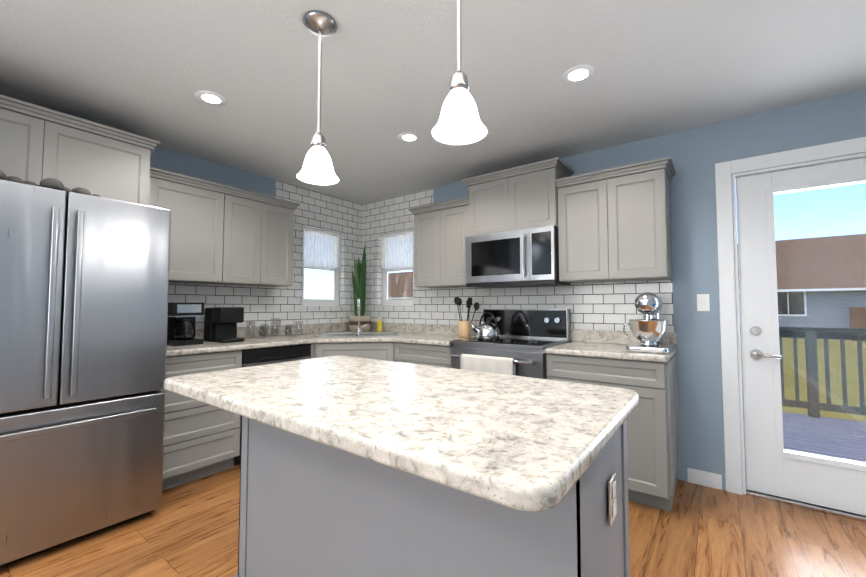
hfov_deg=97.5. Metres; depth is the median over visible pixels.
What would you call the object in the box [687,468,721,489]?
baseboard
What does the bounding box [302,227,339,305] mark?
window
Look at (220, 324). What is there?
pod coffee maker
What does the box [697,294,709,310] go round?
switch plate
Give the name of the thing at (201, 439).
base cabinet
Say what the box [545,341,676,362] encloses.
countertop
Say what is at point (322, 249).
curtain valance
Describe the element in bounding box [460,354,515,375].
dish towel
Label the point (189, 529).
floor
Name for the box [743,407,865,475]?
deck
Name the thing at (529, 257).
microwave
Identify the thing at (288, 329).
glass jar
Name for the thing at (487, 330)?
kettle
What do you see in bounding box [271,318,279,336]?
glass jar
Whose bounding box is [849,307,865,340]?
fence
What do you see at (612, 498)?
outlet
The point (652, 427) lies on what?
base cabinet
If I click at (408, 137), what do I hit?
recessed light
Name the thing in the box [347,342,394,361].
base cabinet
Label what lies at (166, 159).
wall
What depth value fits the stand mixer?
2.34 m
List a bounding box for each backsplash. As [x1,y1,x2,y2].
[168,180,673,338]
[572,329,676,346]
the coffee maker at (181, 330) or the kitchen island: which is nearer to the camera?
the kitchen island
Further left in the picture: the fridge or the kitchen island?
the fridge
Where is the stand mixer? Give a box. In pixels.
[623,292,673,353]
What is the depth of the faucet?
4.06 m
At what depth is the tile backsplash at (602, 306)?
3.84 m
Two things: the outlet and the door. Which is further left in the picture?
the outlet
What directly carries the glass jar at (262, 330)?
on the countertop at (309, 330)
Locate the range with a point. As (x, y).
(528, 337)
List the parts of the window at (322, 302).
window glass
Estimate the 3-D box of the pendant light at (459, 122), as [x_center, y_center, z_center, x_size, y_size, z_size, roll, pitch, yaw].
[0.083,-0.843,1.222,0.175,0.694,0.175,-2,-3,37]
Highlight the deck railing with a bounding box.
[740,326,865,417]
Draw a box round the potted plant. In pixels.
[349,247,370,331]
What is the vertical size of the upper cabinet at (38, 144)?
0.490 m
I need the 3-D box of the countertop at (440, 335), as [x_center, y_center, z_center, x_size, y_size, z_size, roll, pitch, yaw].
[-0.103,0.413,3.608,1.061,0.136,0.643,-2,-3,37]
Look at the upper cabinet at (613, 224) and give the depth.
2.82 m
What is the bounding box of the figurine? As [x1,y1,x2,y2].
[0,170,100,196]
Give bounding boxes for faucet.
[357,298,368,332]
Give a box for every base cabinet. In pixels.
[159,350,241,490]
[310,342,366,358]
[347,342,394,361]
[395,342,452,367]
[546,354,678,511]
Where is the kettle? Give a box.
[470,312,499,339]
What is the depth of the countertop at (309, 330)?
3.36 m
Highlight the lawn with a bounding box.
[741,338,865,421]
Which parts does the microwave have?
handle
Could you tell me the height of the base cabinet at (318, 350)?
0.876 m
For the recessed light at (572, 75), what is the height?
0.004 m
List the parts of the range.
handle, door, knob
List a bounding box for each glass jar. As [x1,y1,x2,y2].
[245,321,271,338]
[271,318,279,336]
[284,324,292,336]
[295,321,302,334]
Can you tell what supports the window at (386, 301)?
in the wall at (696, 154)
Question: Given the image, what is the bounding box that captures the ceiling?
[0,0,865,203]
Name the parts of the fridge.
handle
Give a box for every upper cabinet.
[0,94,159,205]
[149,167,299,286]
[409,156,675,287]
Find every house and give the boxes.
[388,271,412,299]
[737,234,865,339]
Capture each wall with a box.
[150,146,344,324]
[370,88,865,489]
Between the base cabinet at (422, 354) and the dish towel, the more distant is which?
the base cabinet at (422, 354)
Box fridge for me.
[0,179,170,566]
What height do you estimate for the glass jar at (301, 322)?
0.140 m
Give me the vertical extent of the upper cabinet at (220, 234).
0.765 m
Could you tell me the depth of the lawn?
13.13 m
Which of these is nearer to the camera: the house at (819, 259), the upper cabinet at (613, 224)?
the upper cabinet at (613, 224)
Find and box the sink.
[313,332,397,336]
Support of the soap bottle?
on the countertop at (309, 330)
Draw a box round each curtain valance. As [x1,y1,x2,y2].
[303,229,341,269]
[380,232,412,270]
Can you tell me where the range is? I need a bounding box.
[449,309,570,378]
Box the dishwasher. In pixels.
[234,344,310,465]
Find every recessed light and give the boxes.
[195,90,226,105]
[398,132,420,142]
[562,65,595,83]
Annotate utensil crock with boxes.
[454,296,478,337]
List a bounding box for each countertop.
[164,356,638,511]
[166,322,409,356]
[394,323,478,345]
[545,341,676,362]
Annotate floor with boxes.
[0,464,865,576]
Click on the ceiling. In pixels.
(147, 68)
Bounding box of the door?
[736,157,865,515]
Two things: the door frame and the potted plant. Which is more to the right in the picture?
the door frame
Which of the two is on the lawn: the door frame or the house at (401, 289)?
the house at (401, 289)
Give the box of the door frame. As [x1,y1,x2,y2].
[715,137,865,521]
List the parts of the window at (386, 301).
window glass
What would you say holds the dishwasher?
on the floor
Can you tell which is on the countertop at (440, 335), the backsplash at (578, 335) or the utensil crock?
the utensil crock
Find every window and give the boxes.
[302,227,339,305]
[382,230,412,305]
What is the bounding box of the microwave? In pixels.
[466,225,570,287]
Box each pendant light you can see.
[297,10,338,184]
[432,0,486,144]
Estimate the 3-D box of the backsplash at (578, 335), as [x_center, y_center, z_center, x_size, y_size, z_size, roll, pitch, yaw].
[1.415,0.361,2.867,0.716,0.098,0.018,-2,-3,37]
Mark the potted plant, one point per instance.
(359, 283)
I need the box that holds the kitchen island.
[234,416,629,576]
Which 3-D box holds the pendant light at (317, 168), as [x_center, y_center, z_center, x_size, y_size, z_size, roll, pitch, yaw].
[-0.494,-0.824,1.651,0.175,0.694,0.175,-2,-3,37]
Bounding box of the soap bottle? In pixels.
[377,317,381,331]
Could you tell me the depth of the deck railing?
4.51 m
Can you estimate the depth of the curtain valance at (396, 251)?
4.32 m
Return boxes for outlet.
[608,473,616,525]
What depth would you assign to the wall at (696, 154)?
2.58 m
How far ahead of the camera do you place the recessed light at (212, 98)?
2.27 m
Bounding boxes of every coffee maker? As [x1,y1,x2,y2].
[167,302,203,345]
[204,307,244,342]
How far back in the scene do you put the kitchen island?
1.17 m

